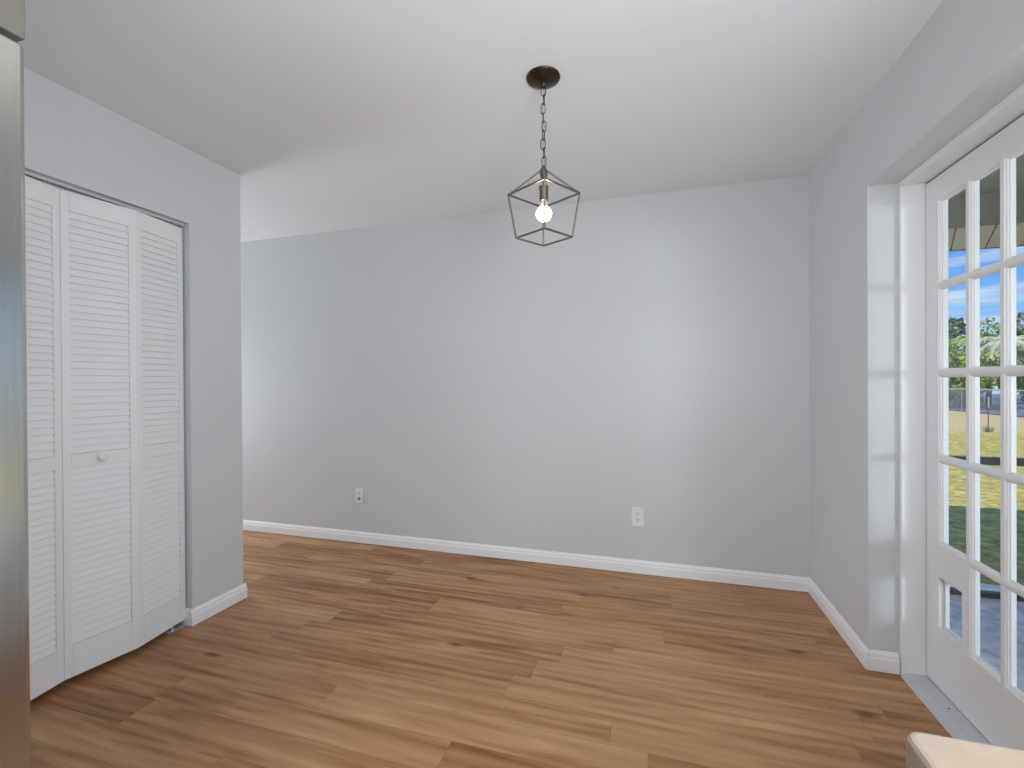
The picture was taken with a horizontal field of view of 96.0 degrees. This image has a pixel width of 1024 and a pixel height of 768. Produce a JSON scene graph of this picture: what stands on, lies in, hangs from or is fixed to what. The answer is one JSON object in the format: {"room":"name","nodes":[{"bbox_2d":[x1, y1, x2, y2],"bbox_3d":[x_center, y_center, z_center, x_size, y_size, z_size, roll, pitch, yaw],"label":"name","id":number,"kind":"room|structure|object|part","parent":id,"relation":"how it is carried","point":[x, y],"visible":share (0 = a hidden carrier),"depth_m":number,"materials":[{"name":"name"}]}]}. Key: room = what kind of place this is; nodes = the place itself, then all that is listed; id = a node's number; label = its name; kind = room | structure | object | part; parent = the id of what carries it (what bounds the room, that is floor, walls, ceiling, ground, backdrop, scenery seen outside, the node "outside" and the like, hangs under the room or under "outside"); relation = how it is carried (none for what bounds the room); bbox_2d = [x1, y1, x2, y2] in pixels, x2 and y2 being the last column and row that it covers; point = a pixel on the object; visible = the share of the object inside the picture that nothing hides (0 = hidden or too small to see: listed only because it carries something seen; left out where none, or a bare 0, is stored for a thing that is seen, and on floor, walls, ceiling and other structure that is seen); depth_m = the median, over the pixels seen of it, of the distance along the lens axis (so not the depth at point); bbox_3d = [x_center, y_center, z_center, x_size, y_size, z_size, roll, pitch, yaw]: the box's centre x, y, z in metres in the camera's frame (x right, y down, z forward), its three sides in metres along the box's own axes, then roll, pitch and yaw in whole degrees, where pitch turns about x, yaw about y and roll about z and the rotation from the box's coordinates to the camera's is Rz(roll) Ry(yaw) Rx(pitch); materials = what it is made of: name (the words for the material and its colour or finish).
{"room":"dining room","nodes":[
{"label":"dining room","id":0,"kind":"room"},
{"bbox_2d":[24,67,242,622],"bbox_3d":[-2.655,0.064,0.484,0.850,2.500,4.795,0,0,17],"label":"wall","id":1,"kind":"structure","parent":0,"point":[71,139],"depth_m":2.39,"materials":[{"name":"paint"}]},
{"bbox_2d":[25,171,183,226],"bbox_3d":[-1.853,-0.811,1.876,0.044,0.013,1.034,0,0,17],"label":"closet track","id":2,"kind":"object","parent":1,"relation":"attached to","point":[51,182],"visible":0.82,"depth_m":1.98,"materials":[{"name":"metal"}]},
{"bbox_2d":[25,176,63,700],"bbox_3d":[-1.894,0.198,1.629,0.072,2.025,0.509,0,0,17],"label":"door","id":3,"kind":"structure","parent":2,"relation":"hanging from","point":[42,200],"depth_m":1.82,"materials":[{"name":"paint"}]},
{"bbox_3d":[-1.857,-0.210,1.747,0.016,1.002,0.204,0,0,7],"label":"louver panel","id":4,"kind":"part","parent":3,"relation":"part of","materials":[{"name":"paint"}]},
{"bbox_3d":[-1.852,0.712,1.750,0.016,0.728,0.204,0,0,7],"label":"louver panel","id":5,"kind":"part","parent":3,"relation":"part of","materials":[{"name":"paint"}]},
{"bbox_2d":[60,187,184,679],"bbox_3d":[-1.744,0.195,2.117,0.078,2.025,0.510,0,0,17],"label":"door","id":6,"kind":"structure","parent":2,"relation":"hanging from","point":[122,381],"depth_m":2.06,"materials":[{"name":"paint"}]},
{"bbox_3d":[-1.783,-0.211,1.996,0.016,1.002,0.206,0,0,26],"label":"louver panel","id":7,"kind":"part","parent":6,"relation":"part of","materials":[{"name":"paint"}]},
{"bbox_3d":[-1.778,0.710,1.999,0.016,0.728,0.206,0,0,26],"label":"louver panel","id":8,"kind":"part","parent":6,"relation":"part of","materials":[{"name":"paint"}]},
{"bbox_3d":[-1.760,0.313,1.982,0.030,0.036,0.036,0,0,26],"label":"knob","id":9,"kind":"part","parent":6,"relation":"part of","materials":[{"name":"paint"}]},
{"bbox_3d":[-1.710,-0.212,2.237,0.016,1.002,0.203,0,0,7],"label":"louver panel","id":10,"kind":"part","parent":6,"relation":"part of","materials":[{"name":"paint"}]},
{"bbox_3d":[-1.705,0.709,2.241,0.016,0.728,0.203,0,0,7],"label":"louver panel","id":11,"kind":"part","parent":6,"relation":"part of","materials":[{"name":"paint"}]},
{"bbox_2d":[183,583,246,626],"bbox_3d":[-1.994,1.196,2.635,0.864,0.083,0.336,0,0,17],"label":"baseboard","id":12,"kind":"structure","parent":1,"relation":"attached to","point":[204,611],"depth_m":2.47,"materials":[{"name":"paint"}]},
{"bbox_2d":[18,0,942,241],"bbox_3d":[-1.962,-1.231,0.785,6.500,0.080,6.084,0,0,17],"label":"ceiling","id":13,"kind":"structure","parent":0,"point":[329,115],"depth_m":1.87,"materials":[{"name":"paint"}]},
{"bbox_2d":[507,66,580,246],"bbox_3d":[0.124,-0.890,1.815,0.210,0.633,0.210,-1,0,-43],"label":"pendant lantern","id":14,"kind":"object","parent":13,"relation":"hanging from","point":[541,78],"visible":1,"depth_m":1.80,"materials":[{"name":"brown metal"}]},
{"bbox_3d":[0.124,-1.013,1.815,0.008,0.315,0.008,0,0,17],"label":"cord","id":15,"kind":"part","parent":14,"relation":"part of","materials":[{"name":"silver metal"}]},
{"bbox_2d":[539,184,548,201],"bbox_3d":[0.125,-0.750,1.816,0.039,0.066,0.039,0,0,17],"label":"socket","id":16,"kind":"object","parent":14,"relation":"attached to","point":[541,188],"depth_m":1.80,"materials":[{"name":"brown metal"}]},
{"bbox_3d":[0.126,-0.668,1.816,0.061,0.056,0.061,0,0,17],"label":"bulb","id":17,"kind":"part","parent":14,"relation":"part of","materials":[{"name":"white glass"}]},
{"bbox_2d":[30,530,951,767],"bbox_3d":[-2.027,1.279,0.793,6.350,0.060,6.034,0,0,17],"label":"floor","id":18,"kind":"structure","parent":0,"point":[336,654],"depth_m":1.93,"materials":[{"name":"brown wood"}]},
{"bbox_2d":[0,35,30,767],"bbox_3d":[-1.255,0.357,0.409,0.863,1.780,0.916,0,0,17],"label":"refrigerator","id":19,"kind":"object","parent":18,"relation":"on","point":[15,745],"visible":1,"depth_m":0.72,"materials":[{"name":"metal"}]},
{"bbox_2d":[164,621,185,633],"bbox_3d":[-1.706,1.216,2.335,0.036,0.050,0.090,0,0,17],"label":"pivot bracket","id":20,"kind":"object","parent":18,"relation":"on","point":[181,625],"visible":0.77,"depth_m":2.33,"materials":[{"name":"metal"}]},
{"bbox_2d":[901,673,991,744],"bbox_3d":[1.502,1.218,1.248,0.154,0.019,1.390,0,0,17],"label":"threshold","id":21,"kind":"object","parent":18,"relation":"on","point":[950,717],"visible":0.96,"depth_m":1.72,"materials":[{"name":"metal"}]},
{"bbox_3d":[0.394,0.806,-0.694,0.620,0.872,2.090,0,0,17],"label":"base cabinet","id":22,"kind":"object","parent":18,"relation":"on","visible":0},
{"bbox_2d":[906,732,1023,767],"bbox_3d":[0.381,0.351,-0.672,0.662,0.038,2.129,0,0,17],"label":"countertop","id":23,"kind":"structure","parent":22,"relation":"on","point":[923,750],"depth_m":0.41,"materials":[{"name":"beige stone"}]},
{"bbox_2d":[241,175,809,576],"bbox_3d":[-1.099,0.043,3.631,6.500,2.500,0.150,0,0,17],"label":"wall","id":24,"kind":"structure","parent":0,"point":[478,383],"depth_m":3.14,"materials":[{"name":"paint"}]},
{"bbox_2d":[355,488,362,502],"bbox_3d":[-1.188,0.866,3.574,0.071,0.117,0.020,0,0,17],"label":"cable jack","id":25,"kind":"object","parent":24,"relation":"attached to","point":[358,491],"visible":1,"depth_m":3.58,"materials":[{"name":"white plastic"}]},
{"bbox_2d":[243,520,809,591],"bbox_3d":[-1.170,1.188,3.573,6.088,0.083,0.014,0,0,17],"label":"baseboard","id":26,"kind":"structure","parent":24,"relation":"attached to","point":[738,577],"depth_m":3.14,"materials":[{"name":"paint"}]},
{"bbox_2d":[632,507,643,526],"bbox_3d":[0.812,0.858,2.977,0.075,0.121,0.008,0,0,17],"label":"wall outlet","id":27,"kind":"object","parent":24,"relation":"attached to","point":[637,513],"visible":1,"depth_m":2.97,"materials":[{"name":"white plastic"}]},
{"bbox_2d":[809,0,1023,660],"bbox_3d":[1.032,0.046,-0.110,0.262,2.500,5.784,0,0,17],"label":"wall","id":28,"kind":"structure","parent":0,"point":[967,57],"depth_m":1.97,"materials":[{"name":"paint"}]},
{"bbox_2d":[808,578,899,674],"bbox_3d":[1.678,1.177,2.314,0.120,0.083,0.754,0,0,17],"label":"baseboard","id":29,"kind":"structure","parent":28,"relation":"attached to","point":[873,660],"depth_m":2.07,"materials":[{"name":"paint"}]},
{"bbox_2d":[899,83,1023,674],"bbox_3d":[1.498,0.193,1.243,0.151,2.069,1.418,0,0,17],"label":"door frame","id":30,"kind":"structure","parent":28,"relation":"attached to","point":[912,189],"depth_m":1.92,"materials":[{"name":"paint"}]},
{"bbox_2d":[926,115,1023,750],"bbox_3d":[1.623,0.193,1.567,0.032,2.021,0.690,0,0,17],"label":"door","id":31,"kind":"structure","parent":28,"relation":"in","point":[990,699],"depth_m":1.64,"materials":[{"name":"paint"}]},
{"bbox_3d":[1.689,0.869,1.748,0.012,0.214,0.142,0,0,17],"label":"light frame","id":32,"kind":"part","parent":31,"relation":"part of","materials":[{"name":"paint"}]},
{"bbox_2d":[955,154,1023,195],"bbox_3d":[2.846,-1.230,-1.021,3.750,0.080,7.700,0,0,17],"label":"ceiling","id":33,"kind":"structure","parent":0,"point":[990,183],"depth_m":2.73,"materials":[{"name":"paint"}]},
{"bbox_2d":[948,189,1023,228],"bbox_3d":[3.966,-1.127,2.694,3.750,0.170,0.140,0,0,17],"label":"beam","id":34,"kind":"structure","parent":33,"relation":"attached to","point":[989,202],"depth_m":2.92,"materials":[{"name":"paint"}]},
{"bbox_2d":[948,223,1023,250],"bbox_3d":[4.494,-1.116,3.057,5.150,0.040,0.860,0,0,17],"label":"roof overhang","id":35,"kind":"object","parent":34,"relation":"attached to","point":[990,234],"visible":0.18,"depth_m":3.44,"materials":[{"name":"brown wood"}]},
{"bbox_2d":[948,244,1023,251],"bbox_3d":[4.621,-1.167,3.481,5.150,0.143,0.025,0,0,17],"label":"fascia board","id":36,"kind":"object","parent":35,"relation":"attached to","point":[1021,244],"depth_m":3.72,"materials":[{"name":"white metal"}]},
{"bbox_3d":[-1.934,0.030,0.549,0.494,2.440,0.996,0,0,17],"label":"wall","id":37,"kind":"structure","parent":0,"visible":0},
{"bbox_2d":[0,0,24,43],"bbox_3d":[-1.289,-0.866,0.408,0.780,0.645,0.926,0,0,17],"label":"upper cabinet","id":38,"kind":"object","parent":37,"relation":"attached to","point":[12,12],"visible":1,"depth_m":0.73,"materials":[{"name":"paint"}]},
{"label":"outside","id":39,"kind":"structure","parent":0,"visible":0},
{"bbox_2d":[949,394,1023,416],"bbox_3d":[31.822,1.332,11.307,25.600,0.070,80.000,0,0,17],"label":"fence","id":40,"kind":"object","parent":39,"point":[984,396],"depth_m":25.76,"materials":[{"name":"grey metal"}]},
{"bbox_2d":[948,316,992,401],"bbox_3d":[29.198,-1.657,30.902,3.919,5.830,3.455,0,0,5],"label":"broad tree","id":41,"kind":"object","parent":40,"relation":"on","point":[958,323],"visible":0.09,"depth_m":30.42,"materials":[{"name":"green plant"}]},
{"bbox_2d":[948,337,998,407],"bbox_3d":[24.239,-0.582,24.967,2.820,3.951,2.490,0,0,17],"label":"leafy shrub","id":42,"kind":"object","parent":40,"relation":"on","point":[961,357],"visible":0.39,"depth_m":24.75,"materials":[{"name":"green plant"}]},
{"bbox_2d":[963,317,1023,405],"bbox_3d":[27.211,-1.267,25.925,2.941,5.116,2.729,-1,0,-41],"label":"broad tree","id":43,"kind":"object","parent":40,"relation":"on","point":[997,363],"visible":0.18,"depth_m":25.91,"materials":[{"name":"green plant"}]},
{"bbox_2d":[980,335,1023,364],"bbox_3d":[23.321,-0.463,21.798,2.726,3.614,2.724,0,0,17],"label":"palm","id":44,"kind":"object","parent":40,"relation":"on","point":[993,340],"visible":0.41,"depth_m":21.90,"materials":[{"name":"green plant"}]},
{"bbox_2d":[1016,311,1023,389],"bbox_3d":[26.058,-1.351,21.741,3.036,5.331,3.485,0,0,-21],"label":"broad tree","id":45,"kind":"object","parent":40,"relation":"on","point":[1019,315],"visible":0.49,"depth_m":22.54,"materials":[{"name":"green plant"}]},
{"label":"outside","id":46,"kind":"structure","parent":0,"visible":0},
{"bbox_2d":[949,410,1023,585],"bbox_3d":[24.036,1.422,8.432,38.850,0.100,90.000,0,0,17],"label":"ground","id":47,"kind":"structure","parent":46,"point":[989,441],"depth_m":5.98,"materials":[{"name":"green plant"}]},
{"bbox_2d":[950,583,999,591],"bbox_3d":[3.770,1.364,2.527,3.450,0.292,0.080,0,0,17],"label":"kerb","id":48,"kind":"object","parent":47,"relation":"on","point":[988,587],"depth_m":2.77,"materials":[{"name":"concrete"}]},
{"bbox_2d":[948,388,1023,416],"bbox_3d":[19.763,0.790,15.956,0.094,1.150,32.136,0,0,17],"label":"fence","id":49,"kind":"object","parent":47,"relation":"on","point":[959,389],"visible":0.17,"depth_m":20.68,"materials":[{"name":"metal"}]},
{"bbox_3d":[21.666,0.754,22.218,0.059,1.150,0.059,0,0,-6],"label":"post","id":50,"kind":"part","parent":49,"relation":"part of","materials":[{"name":"metal"}]},
{"bbox_3d":[19.753,0.275,15.982,0.060,0.060,30.000,0,0,17],"label":"rail","id":51,"kind":"part","parent":49,"relation":"part of","materials":[{"name":"metal"}]},
{"bbox_2d":[950,594,1023,691],"bbox_3d":[2.683,1.406,-1.082,3.450,0.250,7.460,0,0,17],"label":"patio","id":52,"kind":"structure","parent":47,"relation":"on","point":[990,609],"depth_m":2.39,"materials":[{"name":"concrete"}]},
{"bbox_2d":[949,455,1023,601],"bbox_3d":[3.767,0.110,2.448,3.500,2.300,0.044,0,0,17],"label":"porch railing","id":53,"kind":"object","parent":52,"relation":"on","point":[983,460],"visible":0.02,"depth_m":2.72,"materials":[{"name":"brown metal"}]},
{"bbox_3d":[3.769,0.451,2.449,3.500,0.044,0.040,0,0,17],"label":"chair rail","id":54,"kind":"part","parent":53,"relation":"part of","materials":[{"name":"brown metal"}]},
{"bbox_3d":[3.773,1.245,2.453,3.500,0.030,0.040,0,0,17],"label":"rail","id":55,"kind":"part","parent":53,"relation":"part of","materials":[{"name":"brown metal"}]},
{"bbox_2d":[981,397,994,431],"bbox_3d":[13.957,0.894,13.516,0.345,1.032,0.333,0,0,17],"label":"plant","id":56,"kind":"object","parent":47,"relation":"on","point":[988,429],"visible":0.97,"depth_m":13.51,"materials":[{"name":"green plant"}]},
{"bbox_2d":[995,328,1023,394],"bbox_3d":[36.096,-1.468,31.853,4.076,5.639,3.958,0,0,17],"label":"broad tree","id":57,"kind":"object","parent":47,"relation":"on","point":[998,385],"visible":0.05,"depth_m":32.52,"materials":[{"name":"green plant"}]},
{"bbox_2d":[1016,362,1023,402],"bbox_3d":[31.817,-1.062,26.856,4.003,5.157,3.831,0,0,17],"label":"broad tree","id":58,"kind":"object","parent":47,"relation":"on","point":[1022,397],"visible":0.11,"depth_m":28.18,"materials":[{"name":"green plant"}]}
]}

